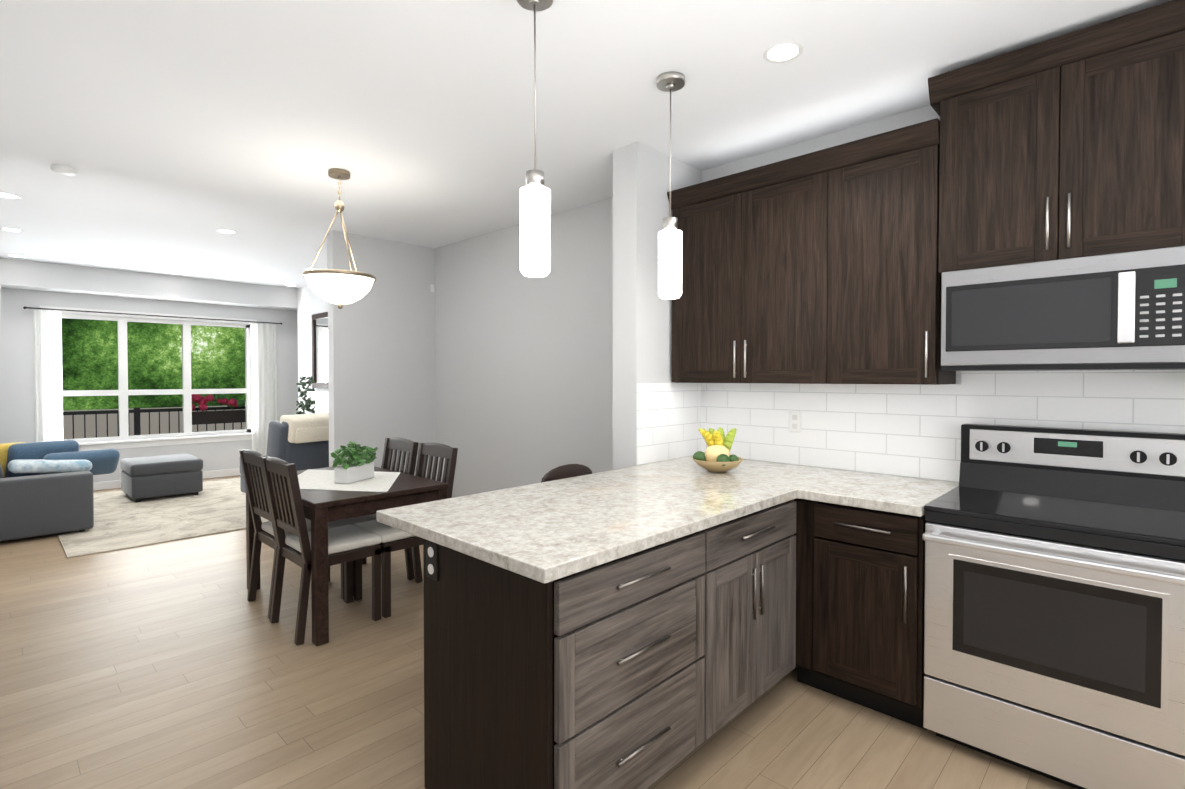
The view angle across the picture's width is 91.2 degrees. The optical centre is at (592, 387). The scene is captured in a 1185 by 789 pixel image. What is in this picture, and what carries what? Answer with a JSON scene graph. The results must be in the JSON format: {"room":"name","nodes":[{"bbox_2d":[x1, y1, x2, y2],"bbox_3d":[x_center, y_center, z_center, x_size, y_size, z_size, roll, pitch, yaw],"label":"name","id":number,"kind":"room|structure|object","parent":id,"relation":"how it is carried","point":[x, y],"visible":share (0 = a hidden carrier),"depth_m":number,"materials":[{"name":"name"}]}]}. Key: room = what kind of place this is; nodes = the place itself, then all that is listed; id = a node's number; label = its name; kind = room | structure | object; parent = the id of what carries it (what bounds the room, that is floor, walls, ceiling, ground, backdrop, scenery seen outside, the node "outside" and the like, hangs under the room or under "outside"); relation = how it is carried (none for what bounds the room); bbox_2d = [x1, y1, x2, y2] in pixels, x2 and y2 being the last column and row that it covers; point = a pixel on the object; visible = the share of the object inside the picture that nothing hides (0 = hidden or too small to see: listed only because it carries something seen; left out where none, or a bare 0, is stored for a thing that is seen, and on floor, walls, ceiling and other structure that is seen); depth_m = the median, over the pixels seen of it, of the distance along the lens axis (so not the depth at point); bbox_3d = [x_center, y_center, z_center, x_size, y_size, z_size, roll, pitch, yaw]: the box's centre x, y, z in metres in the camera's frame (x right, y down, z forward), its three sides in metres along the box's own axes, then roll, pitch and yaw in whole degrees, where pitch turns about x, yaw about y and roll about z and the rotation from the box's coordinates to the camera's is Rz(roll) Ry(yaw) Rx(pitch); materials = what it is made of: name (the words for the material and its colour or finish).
{"room":"kitchen and living room","nodes":[
{"label":"kitchen and living room","id":0,"kind":"room"},
{"bbox_2d":[0,105,960,497],"bbox_3d":[-1.726,-0.022,3.805,11.540,2.720,4.150,1,1,44],"label":"wall","id":1,"kind":"structure","parent":0,"point":[492,365],"depth_m":5.29,"materials":[{"name":"white paint"}]},
{"bbox_2d":[40,306,256,450],"bbox_3d":[-5.741,-0.102,7.704,0.145,1.750,2.340,1,1,44],"label":"window","id":2,"kind":"structure","parent":1,"relation":"in","point":[122,392],"depth_m":7.71,"materials":[{"name":"white"}]},
{"bbox_2d":[23,306,281,324],"bbox_3d":[-5.623,-0.937,7.707,0.089,0.030,2.770,1,1,44],"label":"curtain rod","id":3,"kind":"object","parent":1,"relation":"attached to","point":[24,307],"visible":1,"depth_m":7.48,"materials":[{"name":"brown metal"}]},
{"bbox_2d":[33,310,62,441],"bbox_3d":[-6.420,0.177,6.856,0.044,2.160,0.240,1,1,44],"label":"curtain","id":4,"kind":"object","parent":3,"relation":"hanging from","point":[48,375],"visible":0.71,"depth_m":6.85,"materials":[{"name":"white fabric"}]},
{"bbox_2d":[251,323,276,454],"bbox_3d":[-4.817,0.149,8.519,0.044,2.160,0.340,1,1,44],"label":"curtain","id":5,"kind":"object","parent":3,"relation":"hanging from","point":[263,377],"visible":0.81,"depth_m":8.50,"materials":[{"name":"white fabric"}]},
{"bbox_2d":[93,468,240,490],"bbox_3d":[-5.555,1.220,7.870,0.013,0.100,3.402,1,1,44],"label":"baseboard","id":6,"kind":"structure","parent":1,"relation":"attached to","point":[117,483],"depth_m":8.04,"materials":[{"name":"white wood"}]},
{"bbox_2d":[312,312,327,387],"bbox_3d":[-3.486,-0.497,7.712,1.170,1.020,0.040,1,1,44],"label":"mirror","id":7,"kind":"object","parent":1,"relation":"attached to","point":[320,348],"visible":0.38,"depth_m":7.94,"materials":[{"name":"mirror"}]},
{"bbox_2d":[430,284,434,291],"bbox_3d":[-1.625,-1.007,5.894,0.022,0.080,0.040,1,1,44],"label":"sensor","id":8,"kind":"object","parent":1,"relation":"attached to","point":[432,287],"visible":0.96,"depth_m":5.88,"materials":[{"name":"white plastic"}]},
{"bbox_2d":[667,153,810,383],"bbox_3d":[0.948,-0.588,3.223,0.997,1.128,0.349,1,1,44],"label":"upper cabinet","id":9,"kind":"object","parent":1,"relation":"attached to","point":[739,315],"depth_m":3.11,"materials":[{"name":"brown wood"}]},
{"bbox_2d":[807,112,955,384],"bbox_3d":[1.398,-0.581,2.790,0.541,1.128,0.349,1,1,44],"label":"upper cabinet","id":10,"kind":"object","parent":1,"relation":"attached to","point":[830,265],"depth_m":2.65,"materials":[{"name":"brown wood"}]},
{"bbox_2d":[636,370,1184,481],"bbox_3d":[1.641,0.177,2.365,3.250,0.548,0.646,1,1,44],"label":"backsplash","id":11,"kind":"structure","parent":1,"relation":"attached to","point":[910,430],"depth_m":2.93,"materials":[{"name":"tile"}]},
{"bbox_2d":[789,411,800,431],"bbox_3d":[1.143,0.195,3.278,0.070,0.115,0.006,1,1,44],"label":"outlet","id":12,"kind":"object","parent":11,"relation":"attached to","point":[794,421],"visible":1,"depth_m":3.28,"materials":[{"name":"white plastic"}]},
{"bbox_2d":[935,0,1184,275],"bbox_3d":[1.883,-0.900,2.316,0.804,0.834,0.349,1,1,44],"label":"upper cabinet","id":13,"kind":"object","parent":1,"relation":"attached to","point":[1070,145],"depth_m":2.17,"materials":[{"name":"brown wood"}]},
{"bbox_2d":[941,246,1184,370],"bbox_3d":[1.861,-0.273,2.292,0.770,0.410,0.429,1,1,44],"label":"microwave","id":14,"kind":"object","parent":13,"relation":"attached to","point":[1121,311],"visible":1,"depth_m":2.14,"materials":[{"name":"silver metal"}]},
{"bbox_2d":[0,475,1075,788],"bbox_3d":[-1.726,1.388,3.829,11.540,0.100,4.150,1,1,44],"label":"floor","id":15,"kind":"structure","parent":0,"point":[184,663],"depth_m":2.51,"materials":[{"name":"brown wood"}]},
{"bbox_2d":[57,477,268,558],"bbox_3d":[-4.365,1.288,6.435,3.120,0.010,2.380,1,1,44],"label":"living room rug","id":16,"kind":"object","parent":15,"relation":"on","point":[122,520],"visible":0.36,"depth_m":5.73,"materials":[{"name":"beige carpet"}]},
{"bbox_2d":[0,440,119,540],"bbox_3d":[-5.557,0.860,5.753,2.200,0.866,1.215,1,1,44],"label":"sofa","id":17,"kind":"object","parent":16,"relation":"on","point":[46,487],"visible":1,"depth_m":5.14,"materials":[{"name":"grey fabric"}]},
{"bbox_2d":[120,453,202,501],"bbox_3d":[-5.127,1.060,6.909,0.776,0.428,0.686,1,1,44],"label":"ottoman","id":18,"kind":"object","parent":16,"relation":"on","point":[155,476],"visible":1,"depth_m":6.66,"materials":[{"name":"grey fabric"}]},
{"bbox_2d":[239,413,328,492],"bbox_3d":[-3.087,0.776,6.115,0.995,1.022,0.820,1,1,34],"label":"armchair","id":19,"kind":"object","parent":16,"relation":"on","point":[301,441],"visible":0.27,"depth_m":5.70,"materials":[{"name":"grey fabric"}]},
{"bbox_2d":[239,449,348,618],"bbox_3d":[-1.864,0.858,3.647,0.420,0.967,0.511,1,1,44],"label":"chair","id":20,"kind":"object","parent":15,"relation":"on","point":[256,486],"visible":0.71,"depth_m":3.58,"materials":[{"name":"brown wood"}]},
{"bbox_2d":[296,376,314,413],"bbox_3d":[-3.808,0.559,7.791,0.434,1.429,0.376,1,1,44],"label":"potted plant","id":21,"kind":"object","parent":15,"relation":"on","point":[309,402],"visible":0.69,"depth_m":7.70,"materials":[{"name":"green plant"}]},
{"bbox_2d":[307,391,328,413],"bbox_3d":[-3.099,0.669,7.168,1.370,1.225,0.320,1,1,44],"label":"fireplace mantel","id":22,"kind":"object","parent":15,"relation":"on","point":[320,398],"visible":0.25,"depth_m":7.35,"materials":[{"name":"white"}]},
{"bbox_2d":[261,456,380,644],"bbox_3d":[-1.544,0.863,3.324,0.420,0.967,0.511,1,1,44],"label":"chair","id":23,"kind":"object","parent":15,"relation":"on","point":[348,545],"visible":0.94,"depth_m":3.25,"materials":[{"name":"brown wood"}]},
{"bbox_2d":[244,466,448,645],"bbox_3d":[-1.593,0.965,3.714,1.200,0.750,0.800,1,1,44],"label":"dining table","id":24,"kind":"object","parent":15,"relation":"on","point":[322,508],"visible":0.48,"depth_m":3.18,"materials":[{"name":"brown wood"}]},
{"bbox_2d":[298,469,400,491],"bbox_3d":[-1.593,0.589,3.708,1.180,0.001,0.790,1,1,44],"label":"table runner","id":25,"kind":"object","parent":24,"relation":"on","point":[324,480],"visible":0.6,"depth_m":3.60,"materials":[{"name":"fabric"}]},
{"bbox_2d":[330,441,377,483],"bbox_3d":[-1.503,0.464,3.682,0.265,0.248,0.325,1,1,44],"label":"potted plant","id":26,"kind":"object","parent":25,"relation":"on","point":[350,470],"visible":1,"depth_m":3.61,"materials":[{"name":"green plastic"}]},
{"bbox_2d":[328,438,418,595],"bbox_3d":[-1.538,0.851,4.014,0.420,0.967,0.511,1,1,44],"label":"chair","id":27,"kind":"object","parent":15,"relation":"on","point":[409,447],"visible":0.4,"depth_m":4.06,"materials":[{"name":"brown wood"}]},
{"bbox_2d":[354,443,457,617],"bbox_3d":[-1.189,0.857,3.692,0.420,0.967,0.511,1,1,44],"label":"chair","id":28,"kind":"object","parent":15,"relation":"on","point":[393,539],"visible":0.62,"depth_m":3.65,"materials":[{"name":"brown wood"}]},
{"bbox_2d":[423,529,706,788],"bbox_3d":[-0.063,0.934,2.037,0.654,0.868,0.796,1,1,44],"label":"base cabinet","id":29,"kind":"object","parent":15,"relation":"on","point":[645,668],"depth_m":1.74,"materials":[{"name":"brown wood"}]},
{"bbox_2d":[541,464,591,482],"bbox_3d":[-0.013,0.891,3.135,0.400,0.919,0.421,1,1,44],"label":"bar stool","id":30,"kind":"object","parent":15,"relation":"on","point":[566,471],"visible":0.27,"depth_m":3.22,"materials":[{"name":"brown wood"}]},
{"bbox_2d":[707,498,810,738],"bbox_3d":[0.460,0.926,2.518,0.716,0.868,0.770,1,1,44],"label":"base cabinet","id":31,"kind":"object","parent":15,"relation":"on","point":[757,561],"depth_m":2.29,"materials":[{"name":"brown wood"}]},
{"bbox_2d":[376,456,851,583],"bbox_3d":[0.288,0.468,2.602,0.960,0.040,2.170,1,1,44],"label":"countertop","id":32,"kind":"structure","parent":31,"relation":"on","point":[546,532],"depth_m":2.13,"materials":[{"name":"beige stone"}]},
{"bbox_2d":[692,427,743,472],"bbox_3d":[0.661,0.330,3.046,0.272,0.219,0.292,1,1,44],"label":"fruit bowl","id":33,"kind":"object","parent":32,"relation":"on","point":[716,457],"visible":1,"depth_m":2.99,"materials":[{"name":"beige wood"}]},
{"bbox_2d":[807,501,926,729],"bbox_3d":[1.279,0.924,2.633,0.534,0.868,0.758,1,1,44],"label":"base cabinet","id":34,"kind":"object","parent":15,"relation":"on","point":[866,567],"depth_m":2.37,"materials":[{"name":"brown wood"}]},
{"bbox_2d":[800,471,958,516],"bbox_3d":[1.319,0.467,2.630,0.486,0.040,0.698,1,1,44],"label":"countertop","id":35,"kind":"structure","parent":34,"relation":"on","point":[874,491],"depth_m":2.52,"materials":[{"name":"beige stone"}]},
{"bbox_2d":[922,424,1184,788],"bbox_3d":[1.745,0.771,2.177,0.758,1.190,0.737,1,1,44],"label":"range","id":36,"kind":"object","parent":15,"relation":"on","point":[1054,621],"visible":1,"depth_m":2.01,"materials":[{"name":"silver metal"}]},
{"bbox_2d":[0,0,1170,287],"bbox_3d":[-1.726,-1.431,3.781,11.540,0.100,4.150,1,1,44],"label":"ceiling","id":37,"kind":"structure","parent":0,"point":[176,134],"depth_m":2.77,"materials":[{"name":"white paint"}]},
{"bbox_2d":[0,192,20,198],"bbox_3d":[-4.240,-1.386,4.199,0.156,0.004,0.156,1,1,44],"label":"recessed light","id":38,"kind":"object","parent":37,"relation":"in","point":[7,195],"visible":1,"depth_m":4.22,"materials":[{"name":"white"}]},
{"bbox_2d":[0,228,23,231],"bbox_3d":[-5.177,-1.403,5.172,0.156,0.004,0.156,1,1,44],"label":"recessed light","id":39,"kind":"object","parent":37,"relation":"in","point":[11,229],"visible":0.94,"depth_m":5.19,"materials":[{"name":"white"}]},
{"bbox_2d":[8,254,26,257],"bbox_3d":[-6.230,-1.421,6.285,0.156,0.004,0.156,1,1,44],"label":"recessed light","id":40,"kind":"object","parent":37,"relation":"in","point":[20,256],"visible":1,"depth_m":6.30,"materials":[{"name":"white"}]},
{"bbox_2d":[51,164,76,175],"bbox_3d":[-3.318,-1.362,3.644,0.124,0.034,0.124,1,1,44],"label":"smoke detector","id":41,"kind":"object","parent":37,"relation":"attached to","point":[64,170],"visible":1,"depth_m":3.62,"materials":[{"name":"white plastic"}]},
{"bbox_2d":[217,229,236,233],"bbox_3d":[-3.297,-1.404,5.235,0.156,0.004,0.156,1,1,44],"label":"recessed light","id":42,"kind":"object","parent":37,"relation":"in","point":[227,231],"visible":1,"depth_m":5.23,"materials":[{"name":"white"}]},
{"bbox_2d":[302,168,375,308],"bbox_3d":[-1.622,-0.943,3.724,0.436,0.874,0.436,1,1,44],"label":"pendant light","id":43,"kind":"object","parent":37,"relation":"hanging from","point":[340,288],"visible":1,"depth_m":3.63,"materials":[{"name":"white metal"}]},
{"bbox_2d":[517,0,552,276],"bbox_3d":[-0.197,-0.867,1.990,0.124,0.968,0.124,1,1,44],"label":"pendant light","id":44,"kind":"object","parent":37,"relation":"hanging from","point":[535,211],"visible":1,"depth_m":1.96,"materials":[{"name":"white glass"}]},
{"bbox_2d":[657,71,684,298],"bbox_3d":[0.344,-0.877,2.566,0.124,0.968,0.124,1,1,44],"label":"pendant light","id":45,"kind":"object","parent":37,"relation":"hanging from","point":[670,260],"visible":1,"depth_m":2.53,"materials":[{"name":"white glass"}]},
{"bbox_2d":[763,42,802,63],"bbox_3d":[0.772,-1.355,2.353,0.156,0.004,0.156,1,1,44],"label":"recessed light","id":46,"kind":"object","parent":37,"relation":"in","point":[784,53],"visible":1,"depth_m":2.35,"materials":[{"name":"white"}]},
{"label":"outside","id":47,"kind":"structure","parent":0,"visible":0},
{"bbox_2d":[61,318,244,410],"bbox_3d":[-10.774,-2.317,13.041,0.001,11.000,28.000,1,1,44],"label":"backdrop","id":48,"kind":"structure","parent":47,"point":[89,354],"depth_m":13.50,"materials":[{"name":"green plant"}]},
{"bbox_3d":[-8.189,1.524,10.613,7.180,0.600,28.000,1,1,44],"label":"ground","id":49,"kind":"structure","parent":47,"visible":0},
{"bbox_2d":[63,394,245,438],"bbox_3d":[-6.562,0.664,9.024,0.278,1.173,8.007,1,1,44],"label":"railing","id":50,"kind":"object","parent":49,"relation":"on","point":[201,414],"visible":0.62,"depth_m":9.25,"materials":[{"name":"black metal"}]}
]}

